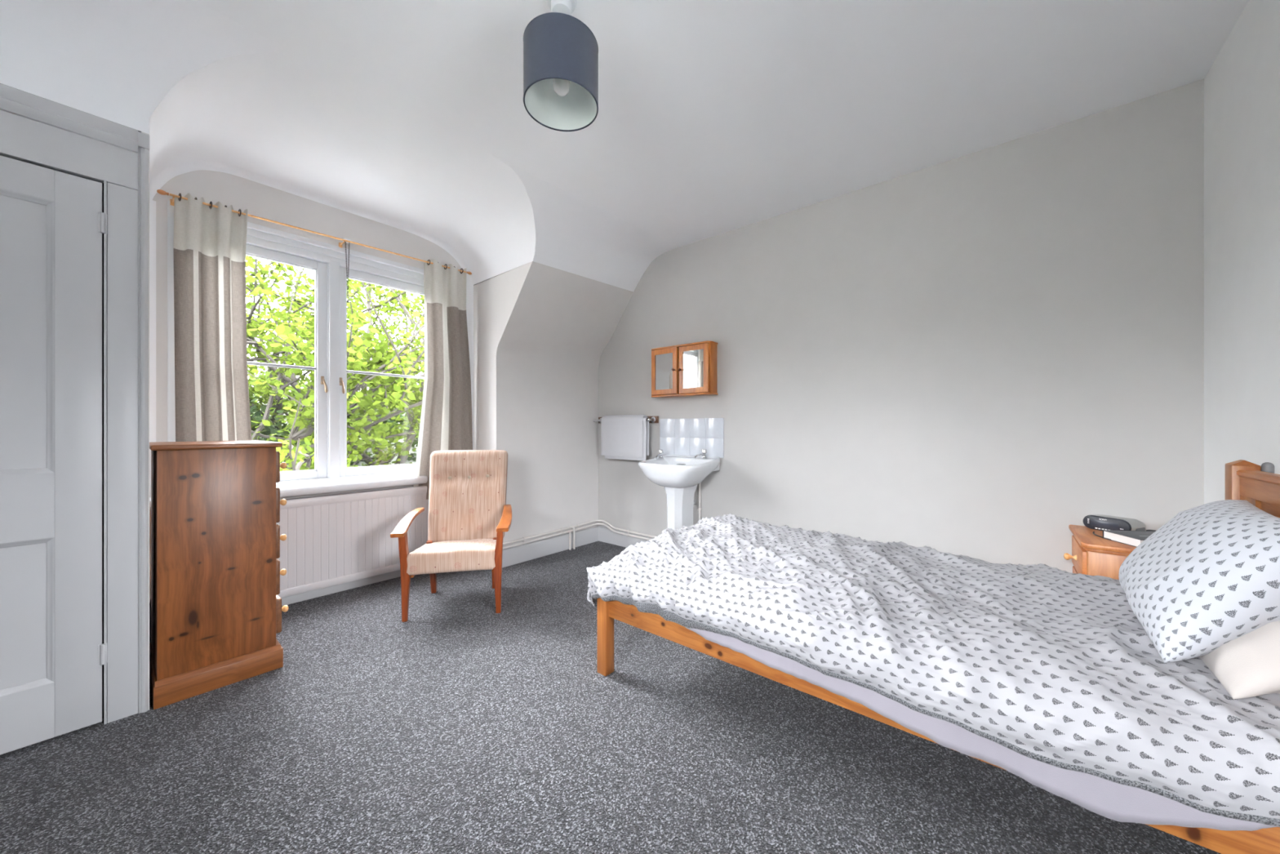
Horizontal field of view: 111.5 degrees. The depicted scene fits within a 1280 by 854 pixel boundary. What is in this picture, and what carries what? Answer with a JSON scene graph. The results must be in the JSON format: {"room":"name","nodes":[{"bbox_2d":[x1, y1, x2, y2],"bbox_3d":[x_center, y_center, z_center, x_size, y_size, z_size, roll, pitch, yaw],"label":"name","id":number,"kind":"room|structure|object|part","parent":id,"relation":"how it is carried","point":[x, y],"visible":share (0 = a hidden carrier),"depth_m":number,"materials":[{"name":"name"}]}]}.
{"room":"bedroom","nodes":[
{"label":"bedroom","id":0,"kind":"room"},
{"bbox_2d":[0,83,141,724],"bbox_3d":[-2.390,-0.020,1.216,0.033,2.280,1.299,0,0,40],"label":"door frame","id":1,"kind":"structure","parent":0,"point":[22,139],"depth_m":1.66,"materials":[{"name":"white wood"}]},
{"bbox_2d":[0,155,106,754],"bbox_3d":[-2.249,0.095,1.341,0.105,2.022,0.772,0,0,40],"label":"door","id":2,"kind":"structure","parent":1,"relation":"in","point":[53,223],"depth_m":1.55,"materials":[{"name":"white wood"}]},
{"bbox_3d":[-2.276,-0.321,1.356,0.034,0.968,0.546,0,0,40],"label":"panel","id":3,"kind":"part","parent":2,"relation":"part of","materials":[{"name":"white wood"}]},
{"bbox_3d":[-2.276,0.651,1.356,0.034,0.517,0.546,0,0,40],"label":"panel","id":4,"kind":"part","parent":2,"relation":"part of","materials":[{"name":"white wood"}]},
{"bbox_2d":[0,96,137,153],"bbox_3d":[-2.371,-1.091,1.199,0.027,0.042,1.298,0,0,40],"label":"trim","id":5,"kind":"structure","parent":1,"relation":"attached to","point":[6,104],"depth_m":1.56,"materials":[{"name":"white wood"}]},
{"bbox_2d":[141,131,149,709],"bbox_3d":[-2.292,-0.036,2.005,0.890,2.312,0.020,0,0,40],"label":"wall","id":6,"kind":"structure","parent":0,"point":[141,131],"depth_m":1.73,"materials":[{"name":"grey paint"}]},
{"bbox_2d":[137,131,149,713],"bbox_3d":[-1.965,-0.016,1.726,0.051,2.272,0.030,0,0,40],"label":"door frame","id":7,"kind":"structure","parent":6,"relation":"attached to","point":[143,139],"depth_m":1.71,"materials":[{"name":"white wood"}]},
{"bbox_2d":[149,169,529,602],"bbox_3d":[-2.092,-0.255,3.020,0.215,2.750,4.450,0,0,40],"label":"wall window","id":8,"kind":"structure","parent":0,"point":[260,200],"depth_m":2.65,"materials":[{"name":"grey paint"}]},
{"bbox_2d":[149,200,427,510],"bbox_3d":[-2.048,-0.399,3.015,0.230,1.661,1.840,0,0,40],"label":"window","id":9,"kind":"structure","parent":8,"relation":"attached to","point":[331,473],"depth_m":2.96,"materials":[{"name":"white paint"}]},
{"bbox_3d":[-2.003,0.402,2.977,0.112,0.060,1.840,0,0,40],"label":"sill","id":10,"kind":"part","parent":9,"relation":"part of","materials":[{"name":"white paint"}]},
{"bbox_3d":[-2.127,-0.287,2.938,0.039,0.113,0.034,0,0,40],"label":"handle","id":11,"kind":"part","parent":9,"relation":"part of","materials":[{"name":"silver metal"}]},
{"bbox_3d":[-2.115,-0.415,3.020,0.120,1.580,1.520,0,0,40],"label":"frame","id":12,"kind":"part","parent":9,"relation":"part of","materials":[{"name":"white paint"}]},
{"bbox_3d":[-2.061,-0.287,3.017,0.039,0.113,0.027,0,0,40],"label":"handle","id":13,"kind":"part","parent":9,"relation":"part of","materials":[{"name":"silver metal"}]},
{"bbox_2d":[156,189,471,275],"bbox_3d":[-1.992,-1.245,2.974,0.107,0.080,1.754,0,0,40],"label":"curtain rod","id":14,"kind":"object","parent":8,"relation":"attached to","point":[159,191],"visible":0.82,"depth_m":2.74,"materials":[{"name":"brown wood"}]},
{"bbox_2d":[173,192,252,441],"bbox_3d":[-2.383,-0.325,2.445,0.068,1.890,0.317,0,0,40],"label":"curtain","id":15,"kind":"object","parent":14,"relation":"hanging from","point":[212,402],"visible":0.72,"depth_m":2.44,"materials":[{"name":"beige fabric"}]},
{"bbox_2d":[413,258,472,499],"bbox_3d":[-1.538,-0.375,3.442,0.067,1.855,0.477,0,0,40],"label":"curtain","id":16,"kind":"object","parent":14,"relation":"hanging from","point":[446,420],"visible":0.81,"depth_m":3.47,"materials":[{"name":"beige fabric"}]},
{"bbox_2d":[280,569,400,605],"bbox_3d":[-2.028,1.083,2.998,0.022,0.075,1.842,0,0,40],"label":"baseboard","id":17,"kind":"structure","parent":8,"relation":"attached to","point":[287,600],"depth_m":2.96,"materials":[{"name":"white wood"}]},
{"bbox_2d":[342,238,351,302],"bbox_3d":[-2.014,-1.069,2.992,0.049,0.434,0.037,0,0,40],"label":"chain","id":18,"kind":"object","parent":8,"relation":"attached to","point":[345,242],"visible":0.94,"depth_m":2.98,"materials":[{"name":"black plastic"}]},
{"bbox_2d":[275,485,428,597],"bbox_3d":[-1.958,0.776,3.020,0.102,0.648,1.286,0,0,40],"label":"radiator","id":19,"kind":"object","parent":8,"relation":"attached to","point":[334,539],"visible":0.54,"depth_m":2.92,"materials":[{"name":"white metal"}]},
{"bbox_2d":[473,261,534,449],"bbox_3d":[-1.105,-0.040,3.440,0.871,2.319,0.020,0,0,40],"label":"wall","id":20,"kind":"structure","parent":0,"point":[496,299],"depth_m":3.53,"materials":[{"name":"grey paint"}]},
{"bbox_2d":[496,262,633,546],"bbox_3d":[-0.597,-0.064,3.738,0.473,2.367,1.130,0,0,40],"label":"wall","id":21,"kind":"structure","parent":0,"point":[562,323],"depth_m":3.79,"materials":[{"name":"grey paint"}]},
{"bbox_2d":[502,525,598,567],"bbox_3d":[-0.764,1.050,3.878,0.022,0.140,1.130,0,0,40],"label":"baseboard","id":22,"kind":"structure","parent":21,"relation":"attached to","point":[532,550],"depth_m":3.79,"materials":[{"name":"white wood"}]},
{"bbox_2d":[0,541,1221,853],"bbox_3d":[-0.492,1.170,1.617,4.471,0.100,4.550,0,0,40],"label":"floor","id":23,"kind":"structure","parent":0,"point":[460,726],"depth_m":1.46,"materials":[{"name":"grey carpet"}]},
{"bbox_2d":[149,599,151,642],"bbox_3d":[-2.330,0.919,2.324,0.246,0.417,0.384,0,0,40],"label":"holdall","id":24,"kind":"object","parent":23,"relation":"on","point":[150,599],"visible":0.02,"depth_m":2.15,"materials":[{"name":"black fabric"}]},
{"bbox_2d":[149,440,288,709],"bbox_3d":[-1.986,0.596,2.062,0.527,1.048,0.456,0,0,40],"label":"dresser","id":25,"kind":"object","parent":23,"relation":"on","point":[216,608],"visible":0.99,"depth_m":1.88,"materials":[{"name":"brown wood"}]},
{"bbox_3d":[-1.878,0.189,2.195,0.453,0.147,0.022,0,0,40],"label":"drawer","id":26,"kind":"part","parent":25,"relation":"part of","materials":[{"name":"brown wood"}]},
{"bbox_3d":[-1.878,0.368,2.195,0.453,0.166,0.022,0,0,40],"label":"drawer","id":27,"kind":"part","parent":25,"relation":"part of","materials":[{"name":"brown wood"}]},
{"bbox_3d":[-1.878,0.540,2.195,0.453,0.159,0.022,0,0,40],"label":"drawer","id":28,"kind":"part","parent":25,"relation":"part of","materials":[{"name":"brown wood"}]},
{"bbox_3d":[-1.878,0.710,2.195,0.453,0.162,0.022,0,0,40],"label":"drawer","id":29,"kind":"part","parent":25,"relation":"part of","materials":[{"name":"brown wood"}]},
{"bbox_3d":[-1.876,0.890,2.197,0.453,0.163,0.028,0,0,40],"label":"drawer","id":30,"kind":"part","parent":25,"relation":"part of","materials":[{"name":"brown wood"}]},
{"bbox_3d":[-1.749,0.188,2.125,0.034,0.034,0.041,0,0,40],"label":"knob","id":31,"kind":"part","parent":25,"relation":"part of","materials":[{"name":"brown wood"}]},
{"bbox_3d":[-1.749,0.367,2.125,0.034,0.034,0.041,0,0,40],"label":"knob","id":32,"kind":"part","parent":25,"relation":"part of","materials":[{"name":"brown wood"}]},
{"bbox_3d":[-1.749,0.540,2.125,0.034,0.034,0.041,0,0,40],"label":"knob","id":33,"kind":"part","parent":25,"relation":"part of","materials":[{"name":"brown wood"}]},
{"bbox_3d":[-1.749,0.710,2.125,0.034,0.034,0.041,0,0,40],"label":"knob","id":34,"kind":"part","parent":25,"relation":"part of","materials":[{"name":"brown wood"}]},
{"bbox_3d":[-1.744,0.890,2.131,0.034,0.034,0.041,0,0,40],"label":"knob","id":35,"kind":"part","parent":25,"relation":"part of","materials":[{"name":"brown wood"}]},
{"bbox_2d":[390,449,511,622],"bbox_3d":[-1.171,0.643,2.850,0.657,0.954,0.666,0,0,-13],"label":"armchair","id":36,"kind":"object","parent":23,"relation":"on","point":[469,515],"visible":1,"depth_m":2.96,"materials":[{"name":"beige fabric"}]},
{"bbox_3d":[-1.361,0.868,2.521,0.058,0.505,0.055,0,0,-13],"label":"leg","id":37,"kind":"part","parent":36,"relation":"part of","materials":[{"name":"brown wood"}]},
{"bbox_3d":[-1.434,0.585,2.710,0.081,0.078,0.513,0,0,-13],"label":"armrest","id":38,"kind":"part","parent":36,"relation":"part of","materials":[{"name":"brown wood"}]},
{"bbox_3d":[-1.398,0.940,2.925,0.047,0.360,0.100,0,0,-13],"label":"leg","id":39,"kind":"part","parent":36,"relation":"part of","materials":[{"name":"brown wood"}]},
{"bbox_3d":[-1.155,0.805,2.779,0.515,0.160,0.456,0,0,-13],"label":"seat","id":40,"kind":"part","parent":36,"relation":"part of","materials":[{"name":"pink fabric"}]},
{"bbox_3d":[-1.206,0.478,3.069,0.522,0.624,0.224,0,0,-13],"label":"backrest","id":41,"kind":"part","parent":36,"relation":"part of","materials":[{"name":"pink fabric"}]},
{"bbox_3d":[-1.001,0.940,3.018,0.047,0.360,0.100,0,0,-13],"label":"leg","id":42,"kind":"part","parent":36,"relation":"part of","materials":[{"name":"brown wood"}]},
{"bbox_3d":[-0.858,0.868,2.638,0.060,0.505,0.055,0,0,-13],"label":"leg","id":43,"kind":"part","parent":36,"relation":"part of","materials":[{"name":"brown wood"}]},
{"bbox_3d":[-0.873,0.585,2.841,0.081,0.078,0.513,0,0,-13],"label":"armrest","id":44,"kind":"part","parent":36,"relation":"part of","materials":[{"name":"brown wood"}]},
{"bbox_2d":[568,531,571,550],"bbox_3d":[-0.645,1.032,3.976,0.037,0.176,0.019,0,0,-36],"label":"pipe","id":45,"kind":"object","parent":23,"relation":"on","point":[569,532],"visible":1,"depth_m":3.97,"materials":[{"name":"white metal"}]},
{"bbox_2d":[571,526,575,549],"bbox_3d":[-0.615,1.015,4.003,0.041,0.209,0.021,0,0,-18],"label":"pipe","id":46,"kind":"object","parent":23,"relation":"on","point":[573,527],"visible":1,"depth_m":4.00,"materials":[{"name":"white metal"}]},
{"bbox_2d":[638,448,719,529],"bbox_3d":[0.304,0.646,3.423,0.548,0.947,0.456,0,0,40],"label":"basin","id":47,"kind":"object","parent":23,"relation":"on","point":[680,475],"visible":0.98,"depth_m":3.33,"materials":[{"name":"white ceramic"}]},
{"bbox_2d":[654,448,663,458],"bbox_3d":[0.153,0.222,3.580,0.042,0.072,0.123,0,0,31],"label":"tap","id":48,"kind":"object","parent":47,"relation":"on","point":[660,451],"depth_m":3.60,"materials":[{"name":"silver metal"}]},
{"bbox_3d":[0.304,0.349,3.423,0.548,0.232,0.456,0,0,40],"label":"bowl","id":49,"kind":"part","parent":47,"relation":"part of","materials":[{"name":"white ceramic"}]},
{"bbox_2d":[694,448,706,458],"bbox_3d":[0.474,0.209,3.390,0.123,0.072,0.042,0,0,-41],"label":"tap","id":50,"kind":"object","parent":47,"relation":"on","point":[704,451],"depth_m":3.40,"materials":[{"name":"silver metal"}]},
{"bbox_2d":[597,459,1279,853],"bbox_3d":[0.885,0.612,1.678,2.059,1.016,0.910,0,0,40],"label":"bed","id":51,"kind":"object","parent":23,"relation":"on","point":[1245,480],"visible":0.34,"depth_m":1.37,"materials":[{"name":"orange wood"}]},
{"bbox_3d":[-0.157,0.927,1.993,0.056,0.385,0.057,0,0,40],"label":"leg","id":52,"kind":"part","parent":51,"relation":"part of","materials":[{"name":"orange wood"}]},
{"bbox_3d":[0.604,0.799,1.362,1.923,0.118,0.024,0,0,40],"label":"rail","id":53,"kind":"part","parent":51,"relation":"part of","materials":[{"name":"orange wood"}]},
{"bbox_2d":[685,626,1279,831],"bbox_3d":[0.719,0.763,1.230,1.565,0.199,0.024,0,0,40],"label":"sheet","id":54,"kind":"object","parent":51,"relation":"hanging from","point":[1109,799],"visible":0.29,"depth_m":1.05,"materials":[{"name":"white fabric"}]},
{"bbox_3d":[1.907,0.612,1.379,0.056,1.016,0.057,0,0,40],"label":"post","id":55,"kind":"part","parent":51,"relation":"part of","materials":[{"name":"orange wood"}]},
{"bbox_3d":[1.636,0.402,1.050,0.045,0.536,0.810,0,0,40],"label":"headboard","id":56,"kind":"part","parent":51,"relation":"part of","materials":[{"name":"orange wood"}]},
{"bbox_3d":[1.637,0.415,1.049,0.014,0.410,0.710,0,0,40],"label":"panel","id":57,"kind":"part","parent":51,"relation":"part of","materials":[{"name":"orange wood"}]},
{"bbox_3d":[0.882,0.722,1.682,1.910,0.190,0.826,0,0,40],"label":"mattress","id":58,"kind":"object","parent":51,"relation":"on","visible":0},
{"bbox_2d":[586,513,1279,826],"bbox_3d":[0.815,0.663,1.742,2.035,0.340,1.088,0,0,40],"label":"duvet","id":59,"kind":"object","parent":58,"relation":"on","point":[1054,666],"visible":0.94,"depth_m":1.22,"materials":[{"name":"white fabric"}]},
{"bbox_2d":[1118,499,1279,662],"bbox_3d":[1.518,0.390,1.162,0.322,0.362,0.611,0,0,40],"label":"pillow","id":60,"kind":"object","parent":59,"relation":"on","point":[1208,578],"visible":0.94,"depth_m":1.02,"materials":[{"name":"white fabric"}]},
{"bbox_2d":[1199,620,1279,698],"bbox_3d":[1.522,0.475,1.073,0.276,0.245,0.581,0,0,40],"label":"pillow","id":61,"kind":"object","parent":59,"relation":"on","point":[1247,665],"visible":0.27,"depth_m":0.93,"materials":[{"name":"beige fabric"}]},
{"bbox_2d":[1063,524,1136,579],"bbox_3d":[2.137,0.802,1.880,0.444,0.635,0.460,0,0,40],"label":"nightstand","id":62,"kind":"object","parent":23,"relation":"on","point":[1092,554],"visible":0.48,"depth_m":1.82,"materials":[{"name":"brown wood"}]},
{"bbox_3d":[1.987,0.600,2.014,0.043,0.032,0.032,0,0,40],"label":"knob","id":63,"kind":"part","parent":62,"relation":"part of","materials":[{"name":"brown wood"}]},
{"bbox_3d":[2.014,0.853,1.992,0.022,0.345,0.370,0,0,40],"label":"door","id":64,"kind":"part","parent":62,"relation":"part of","materials":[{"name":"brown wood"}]},
{"bbox_3d":[2.013,0.598,1.993,0.024,0.135,0.370,0,0,40],"label":"drawer","id":65,"kind":"part","parent":62,"relation":"part of","materials":[{"name":"brown wood"}]},
{"bbox_2d":[1092,531,1111,539],"bbox_3d":[2.041,0.481,1.935,0.024,0.007,0.155,0,0,26],"label":"cable","id":66,"kind":"object","parent":62,"relation":"on","point":[1093,531],"visible":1,"depth_m":1.92,"materials":[{"name":"black plastic"}]},
{"bbox_2d":[1083,514,1145,530],"bbox_3d":[2.228,0.452,2.044,0.151,0.066,0.169,0,0,-18],"label":"clock radio","id":67,"kind":"object","parent":62,"relation":"on","point":[1096,522],"visible":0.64,"depth_m":2.01,"materials":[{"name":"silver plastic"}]},
{"bbox_2d":[1102,529,1154,546],"bbox_3d":[2.124,0.467,1.807,0.236,0.036,0.161,0,0,6],"label":"book","id":68,"kind":"object","parent":62,"relation":"on","point":[1133,538],"visible":0.4,"depth_m":1.82,"materials":[{"name":"grey paper"}]},
{"bbox_2d":[0,0,1248,291],"bbox_3d":[-0.505,-1.343,1.595,4.163,0.365,4.300,0,0,40],"label":"ceiling","id":69,"kind":"structure","parent":0,"point":[714,117],"depth_m":1.97,"materials":[{"name":"white paint"}]},
{"bbox_2d":[523,0,598,131],"bbox_3d":[-0.281,-1.334,1.557,0.264,0.383,0.264,0,0,40],"label":"ceiling lamp","id":70,"kind":"object","parent":69,"relation":"hanging from","point":[561,51],"visible":1,"depth_m":1.48,"materials":[{"name":"grey fabric"}]},
{"bbox_3d":[-0.281,-1.250,1.557,0.262,0.209,0.262,0,0,40],"label":"lamp shade","id":71,"kind":"part","parent":70,"relation":"part of","materials":[{"name":"blue fabric"}]},
{"bbox_3d":[-0.281,-1.236,1.557,0.061,0.096,0.061,0,0,40],"label":"bulb","id":72,"kind":"part","parent":70,"relation":"part of","materials":[{"name":"white glass"}]},
{"bbox_2d":[598,79,1204,573],"bbox_3d":[0.919,-0.255,3.305,4.471,2.750,0.150,0,0,40],"label":"wall","id":73,"kind":"structure","parent":0,"point":[984,354],"depth_m":2.47,"materials":[{"name":"beige paint"}]},
{"bbox_2d":[502,522,651,549],"bbox_3d":[-0.355,0.971,3.499,1.093,0.076,1.144,0,0,40],"label":"pipe","id":74,"kind":"object","parent":73,"relation":"attached to","point":[597,523],"visible":0.8,"depth_m":3.91,"materials":[{"name":"white metal"}]},
{"bbox_2d":[502,519,656,545],"bbox_3d":[-0.347,0.939,3.492,1.113,0.076,1.144,0,0,40],"label":"pipe","id":75,"kind":"object","parent":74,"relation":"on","point":[597,520],"visible":0.84,"depth_m":3.91,"materials":[{"name":"white metal"}]},
{"bbox_2d":[592,415,658,423],"bbox_3d":[-0.154,-0.066,4.033,0.740,0.062,0.109,0,0,40],"label":"towel rail","id":76,"kind":"object","parent":73,"relation":"attached to","point":[651,419],"visible":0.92,"depth_m":3.85,"materials":[{"name":"silver metal"}]},
{"bbox_2d":[600,414,648,460],"bbox_3d":[-0.138,0.093,3.967,0.532,0.405,0.099,0,0,40],"label":"towel","id":77,"kind":"object","parent":76,"relation":"hanging from","point":[624,437],"visible":0.99,"depth_m":3.90,"materials":[{"name":"white fabric"}]},
{"bbox_2d":[598,525,653,547],"bbox_3d":[1.023,1.050,3.106,3.756,0.140,0.022,0,0,40],"label":"baseboard","id":78,"kind":"structure","parent":73,"relation":"attached to","point":[606,535],"depth_m":4.13,"materials":[{"name":"white wood"}]},
{"bbox_2d":[651,340,717,397],"bbox_3d":[0.337,-0.462,3.583,0.596,0.413,0.168,0,0,40],"label":"upper cabinet","id":79,"kind":"object","parent":73,"relation":"attached to","point":[686,370],"visible":1,"depth_m":3.51,"materials":[{"name":"orange wood"}]},
{"bbox_2d":[655,352,672,390],"bbox_3d":[0.202,-0.462,3.643,0.196,0.299,0.003,0,0,44],"label":"mirror","id":80,"kind":"object","parent":79,"relation":"attached to","point":[664,361],"depth_m":3.64,"materials":[{"name":"clear glass"}]},
{"bbox_3d":[0.203,-0.462,3.644,0.278,0.381,0.018,0,0,44],"label":"door","id":81,"kind":"part","parent":79,"relation":"part of","materials":[{"name":"orange wood"}]},
{"bbox_2d":[683,348,703,388],"bbox_3d":[0.425,-0.462,3.469,0.196,0.299,0.003,0,0,40],"label":"mirror","id":82,"kind":"object","parent":79,"relation":"attached to","point":[693,358],"depth_m":3.47,"materials":[{"name":"clear glass"}]},
{"bbox_3d":[0.426,-0.462,3.470,0.278,0.381,0.018,0,0,40],"label":"door","id":83,"kind":"part","parent":79,"relation":"part of","materials":[{"name":"orange wood"}]},
{"bbox_2d":[659,417,724,457],"bbox_3d":[0.416,0.086,3.622,0.626,0.315,0.010,0,0,40],"label":"backsplash","id":84,"kind":"structure","parent":73,"relation":"attached to","point":[683,437],"depth_m":3.60,"materials":[{"name":"tile"}]},
{"bbox_2d":[1204,0,1279,504],"bbox_3d":[1.150,-0.255,0.212,0.150,2.750,4.600,0,0,40],"label":"wall","id":85,"kind":"structure","parent":0,"point":[1242,86],"depth_m":1.59,"materials":[{"name":"grey paint"}]},
{"label":"outside","id":86,"kind":"structure","parent":0,"visible":0},
{"bbox_3d":[-17.091,4.270,16.897,40.100,0.100,64.000,0,0,40],"label":"ground","id":87,"kind":"structure","parent":86,"visible":0},
{"bbox_2d":[249,396,311,469],"bbox_3d":[-6.605,1.947,6.763,2.805,5.133,3.637,0,0,20],"label":"shrub","id":88,"kind":"object","parent":87,"relation":"on","point":[253,408],"visible":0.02,"depth_m":7.15,"materials":[{"name":"green plant"}]},
{"bbox_2d":[247,368,373,436],"bbox_3d":[-10.395,1.449,11.714,3.966,6.361,7.317,0,0,35],"label":"shrub","id":89,"kind":"object","parent":87,"relation":"on","point":[302,385],"visible":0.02,"depth_m":11.52,"materials":[{"name":"green plant"}]},
{"bbox_2d":[245,271,424,471],"bbox_3d":[-6.134,0.244,6.498,9.165,7.973,7.430,0,0,33],"label":"tree","id":90,"kind":"object","parent":87,"relation":"on","point":[302,357],"visible":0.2,"depth_m":5.40,"materials":[{"name":"green plant"}]},
{"bbox_2d":[245,255,424,471],"bbox_3d":[-4.331,-0.177,6.784,8.395,8.819,8.603,0,0,-4],"label":"tree","id":91,"kind":"object","parent":87,"relation":"on","point":[300,459],"visible":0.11,"depth_m":5.53,"materials":[{"name":"green plant"}]},
{"bbox_2d":[246,261,424,467],"bbox_3d":[-6.050,-0.311,7.738,8.386,9.086,10.165,0,0,18],"label":"tree","id":92,"kind":"object","parent":87,"relation":"on","point":[279,406],"visible":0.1,"depth_m":7.51,"materials":[{"name":"green plant"}]},
{"bbox_2d":[311,406,419,466],"bbox_3d":[-5.213,2.061,9.203,2.617,5.037,4.429,0,0,38],"label":"shrub","id":93,"kind":"object","parent":87,"relation":"on","point":[412,458],"visible":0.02,"depth_m":8.83,"materials":[{"name":"green plant"}]},
{"bbox_2d":[353,378,420,428],"bbox_3d":[-8.013,1.200,16.087,8.124,6.644,3.967,0,0,-43],"label":"shrub","id":94,"kind":"object","parent":87,"relation":"on","point":[403,415],"visible":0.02,"depth_m":14.55,"materials":[{"name":"green plant"}]},
{"bbox_2d":[387,405,418,439],"bbox_3d":[-4.710,1.482,11.745,4.942,5.865,3.101,0,0,-39],"label":"shrub","id":95,"kind":"object","parent":87,"relation":"on","point":[405,415],"visible":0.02,"depth_m":10.60,"materials":[{"name":"green plant"}]}
]}

